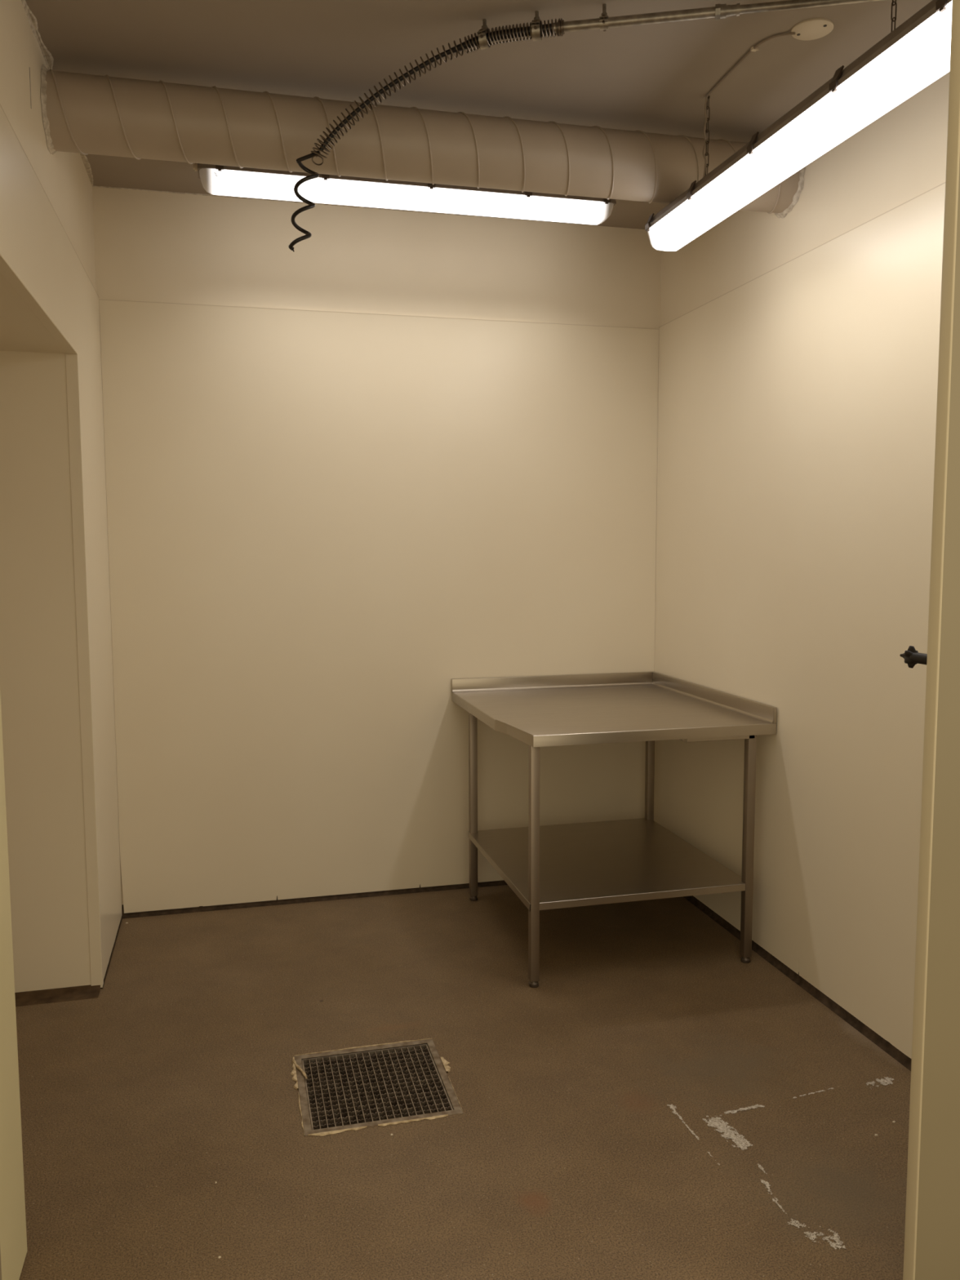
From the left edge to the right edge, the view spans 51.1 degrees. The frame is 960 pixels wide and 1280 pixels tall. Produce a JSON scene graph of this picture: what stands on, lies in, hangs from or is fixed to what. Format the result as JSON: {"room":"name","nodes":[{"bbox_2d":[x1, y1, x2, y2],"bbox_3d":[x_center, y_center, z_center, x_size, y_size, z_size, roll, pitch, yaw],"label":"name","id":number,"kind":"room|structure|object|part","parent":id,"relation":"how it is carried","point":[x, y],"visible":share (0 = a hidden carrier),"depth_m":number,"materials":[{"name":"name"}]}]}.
{"room":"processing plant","nodes":[
{"label":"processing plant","id":0,"kind":"room"},
{"bbox_2d":[0,0,465,1279],"bbox_3d":[-1.087,-0.198,2.861,2.780,2.965,2.910,-2,6,-14],"label":"wall","id":1,"kind":"structure","parent":0,"point":[60,894],"depth_m":3.38,"materials":[{"name":"beige paint"}]},
{"bbox_2d":[14,984,100,1006],"bbox_3d":[-1.879,1.222,3.366,1.135,0.050,0.081,-2,6,-14],"label":"baseboard","id":2,"kind":"structure","parent":1,"relation":"attached to","point":[84,992],"depth_m":3.47,"materials":[{"name":"brown rubber"}]},
{"bbox_2d":[100,916,122,988],"bbox_3d":[-1.421,1.172,3.878,0.011,0.050,0.709,-2,6,-14],"label":"baseboard","id":3,"kind":"structure","parent":1,"relation":"attached to","point":[110,957],"depth_m":3.84,"materials":[{"name":"black rubber"}]},
{"bbox_2d":[92,186,661,915],"bbox_3d":[-0.249,-0.352,4.482,2.660,2.965,0.160,-2,6,-14],"label":"wall","id":4,"kind":"structure","parent":0,"point":[375,464],"depth_m":4.33,"materials":[{"name":"beige paint"}]},
{"bbox_2d":[121,880,507,918],"bbox_3d":[-0.340,1.110,4.506,2.400,0.050,0.030,-2,6,-14],"label":"baseboard","id":5,"kind":"structure","parent":4,"relation":"attached to","point":[250,904],"depth_m":4.40,"materials":[{"name":"black rubber"}]},
{"bbox_2d":[15,884,911,1279],"bbox_3d":[0.595,1.476,1.635,5.400,0.152,6.320,-2,6,-14],"label":"floor","id":6,"kind":"structure","parent":0,"point":[663,1104],"depth_m":2.77,"materials":[{"name":"brown concrete"}]},
{"bbox_2d":[290,1038,463,1136],"bbox_3d":[-0.302,1.351,2.915,0.473,0.157,0.453,-2,6,-14],"label":"floor drain","id":7,"kind":"object","parent":6,"relation":"in","point":[355,1088],"visible":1,"depth_m":2.90,"materials":[{"name":"metal"}]},
{"bbox_2d":[451,671,777,987],"bbox_3d":[0.479,0.687,4.111,0.974,0.960,1.092,-2,6,-14],"label":"prep table","id":8,"kind":"object","parent":6,"relation":"on","point":[566,865],"visible":1,"depth_m":3.89,"materials":[{"name":"silver metal"}]},
{"bbox_3d":[-0.030,0.701,4.373,0.032,0.842,0.032,-2,6,-14],"label":"leg","id":9,"kind":"part","parent":8,"relation":"part of","materials":[{"name":"silver metal"}]},
{"bbox_3d":[0.189,0.782,3.509,0.032,0.842,0.032,-2,6,-14],"label":"leg","id":10,"kind":"part","parent":8,"relation":"part of","materials":[{"name":"silver metal"}]},
{"bbox_2d":[467,817,745,911],"bbox_3d":[0.476,0.881,4.057,0.855,0.026,0.928,-2,6,-14],"label":"shelf","id":11,"kind":"object","parent":8,"relation":"attached to","point":[586,864],"depth_m":3.94,"materials":[{"name":"silver metal"}]},
{"bbox_2d":[451,684,776,746],"bbox_3d":[0.478,0.287,4.073,0.974,0.040,1.092,-2,6,-14],"label":"countertop","id":12,"kind":"structure","parent":8,"relation":"on","point":[570,716],"depth_m":3.84,"materials":[{"name":"silver metal"}]},
{"bbox_3d":[0.772,0.680,4.574,0.032,0.842,0.032,-2,6,-14],"label":"leg","id":13,"kind":"part","parent":8,"relation":"part of","materials":[{"name":"silver metal"}]},
{"bbox_3d":[0.867,0.353,3.642,0.270,0.016,0.035,-2,6,-14],"label":"support rail","id":14,"kind":"part","parent":8,"relation":"part of","materials":[{"name":"silver metal"}]},
{"bbox_3d":[0.991,0.760,3.710,0.032,0.842,0.032,-2,6,-14],"label":"leg","id":15,"kind":"part","parent":8,"relation":"part of","materials":[{"name":"silver metal"}]},
{"bbox_2d":[25,0,932,229],"bbox_3d":[-0.538,-1.756,2.829,3.950,0.140,3.040,-2,6,-14],"label":"ceiling","id":16,"kind":"structure","parent":0,"point":[658,78],"depth_m":2.91,"materials":[{"name":"grey paint"}]},
{"bbox_2d":[192,163,616,225],"bbox_3d":[-0.250,-1.725,3.873,1.648,0.116,0.148,-2,6,-14],"label":"lamp","id":17,"kind":"object","parent":16,"relation":"attached to","point":[215,180],"visible":0.76,"depth_m":3.82,"materials":[{"name":"beige plastic"}]},
{"bbox_2d":[40,64,805,217],"bbox_3d":[-0.093,-1.581,3.235,2.520,0.241,0.243,-2,6,-14],"label":"ventilation duct","id":18,"kind":"object","parent":16,"relation":"hanging from","point":[82,113],"visible":0.83,"depth_m":3.10,"materials":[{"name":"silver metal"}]},
{"bbox_2d":[476,18,492,49],"bbox_3d":[0.013,-1.639,2.718,0.022,0.074,0.069,1,6,16],"label":"clamp","id":19,"kind":"object","parent":16,"relation":"attached to","point":[482,33],"visible":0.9,"depth_m":2.70,"materials":[{"name":"metal"}]},
{"bbox_3d":[0.013,-1.666,2.716,0.010,0.021,0.010,-2,6,-14],"label":"threaded rod","id":20,"kind":"part","parent":19,"relation":"part of","materials":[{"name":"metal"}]},
{"bbox_2d":[599,4,608,31],"bbox_3d":[0.327,-1.640,2.643,0.022,0.062,0.052,1,5,11],"label":"clamp","id":21,"kind":"object","parent":16,"relation":"attached to","point":[603,20],"visible":1,"depth_m":2.63,"materials":[{"name":"metal"}]},
{"bbox_3d":[0.327,-1.657,2.642,0.010,0.027,0.010,-2,6,-14],"label":"threaded rod","id":22,"kind":"part","parent":21,"relation":"part of","materials":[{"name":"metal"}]},
{"bbox_2d":[552,0,884,33],"bbox_3d":[0.728,-1.619,2.570,1.085,0.037,0.037,1,5,11],"label":"pipe","id":23,"kind":"object","parent":21,"relation":"attached to","point":[719,11],"visible":1,"depth_m":2.59,"materials":[{"name":"metal"}]},
{"bbox_2d":[311,17,564,165],"bbox_3d":[-0.131,-1.510,2.776,0.740,0.292,0.050,1,6,16],"label":"spring","id":24,"kind":"object","parent":23,"relation":"attached to","point":[547,29],"visible":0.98,"depth_m":2.76,"materials":[{"name":"metal"}]},
{"bbox_2d":[288,150,320,252],"bbox_3d":[-0.505,-1.269,2.911,0.096,0.279,0.067,3,6,31],"label":"coiled cord","id":25,"kind":"object","parent":24,"relation":"hanging from","point":[313,175],"visible":1,"depth_m":2.90,"materials":[{"name":"black rubber"}]},
{"bbox_2d":[530,10,542,41],"bbox_3d":[0.152,-1.637,2.678,0.022,0.071,0.069,1,5,11],"label":"clamp","id":26,"kind":"object","parent":24,"relation":"attached to","point":[535,31],"visible":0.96,"depth_m":2.66,"materials":[{"name":"metal"}]},
{"bbox_3d":[0.151,-1.663,2.675,0.010,0.019,0.010,3,6,31],"label":"threaded rod","id":27,"kind":"part","parent":26,"relation":"part of","materials":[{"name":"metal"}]},
{"bbox_2d":[705,95,710,175],"bbox_3d":[0.723,-1.601,3.193,0.012,0.257,0.012,2,6,25],"label":"suspension chain","id":28,"kind":"object","parent":16,"relation":"hanging from","point":[708,96],"visible":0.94,"depth_m":3.19,"materials":[{"name":"grey metal"}]},
{"bbox_2d":[702,31,795,177],"bbox_3d":[0.767,-1.575,2.986,0.059,0.256,0.456,-2,6,-20],"label":"power cable","id":29,"kind":"object","parent":16,"relation":"hanging from","point":[755,48],"visible":0.93,"depth_m":3.03,"materials":[{"name":"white plastic"}]},
{"bbox_2d":[644,0,952,251],"bbox_3d":[0.837,-1.492,2.772,0.148,0.396,1.648,-2,6,-14],"label":"lamp","id":30,"kind":"object","parent":16,"relation":"hanging from","point":[916,54],"depth_m":2.53,"materials":[{"name":"beige plastic"}]},
{"bbox_3d":[0.953,-1.518,2.306,0.012,0.257,0.012,2,6,25],"label":"suspension chain","id":31,"kind":"part","parent":30,"relation":"part of","materials":[{"name":"silver metal"}]},
{"bbox_2d":[791,17,833,40],"bbox_3d":[0.915,-1.680,2.766,0.112,0.008,0.112,-2,6,-14],"label":"junction box","id":32,"kind":"object","parent":16,"relation":"attached to","point":[813,28],"visible":1,"depth_m":2.76,"materials":[{"name":"beige plastic"}]},
{"bbox_2d":[0,0,959,1279],"bbox_3d":[0.522,-0.216,1.744,5.400,3.200,0.031,-2,6,-14],"label":"wall","id":33,"kind":"structure","parent":0,"point":[932,1212],"depth_m":1.88,"materials":[{"name":"beige paint"}]},
{"bbox_2d":[900,645,927,668],"bbox_3d":[0.840,0.035,1.921,0.030,0.043,0.111,-2,6,-14],"label":"handle","id":34,"kind":"object","parent":33,"relation":"attached to","point":[912,657],"visible":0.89,"depth_m":1.93,"materials":[{"name":"black plastic"}]},
{"bbox_3d":[0.845,0.037,1.902,0.030,0.030,0.072,-2,6,-14],"label":"stem","id":35,"kind":"part","parent":34,"relation":"part of","materials":[{"name":"black plastic"}]},
{"bbox_2d":[653,71,950,1058],"bbox_3d":[1.229,-0.252,3.364,0.160,2.965,2.760,-2,6,-14],"label":"wall","id":36,"kind":"structure","parent":0,"point":[798,352],"depth_m":3.40,"materials":[{"name":"beige paint"}]},
{"bbox_2d":[683,895,911,1071],"bbox_3d":[1.155,1.202,3.475,0.022,0.050,2.750,-2,6,-14],"label":"baseboard","id":37,"kind":"structure","parent":36,"relation":"attached to","point":[883,1044],"depth_m":3.46,"materials":[{"name":"black rubber"}]}
]}

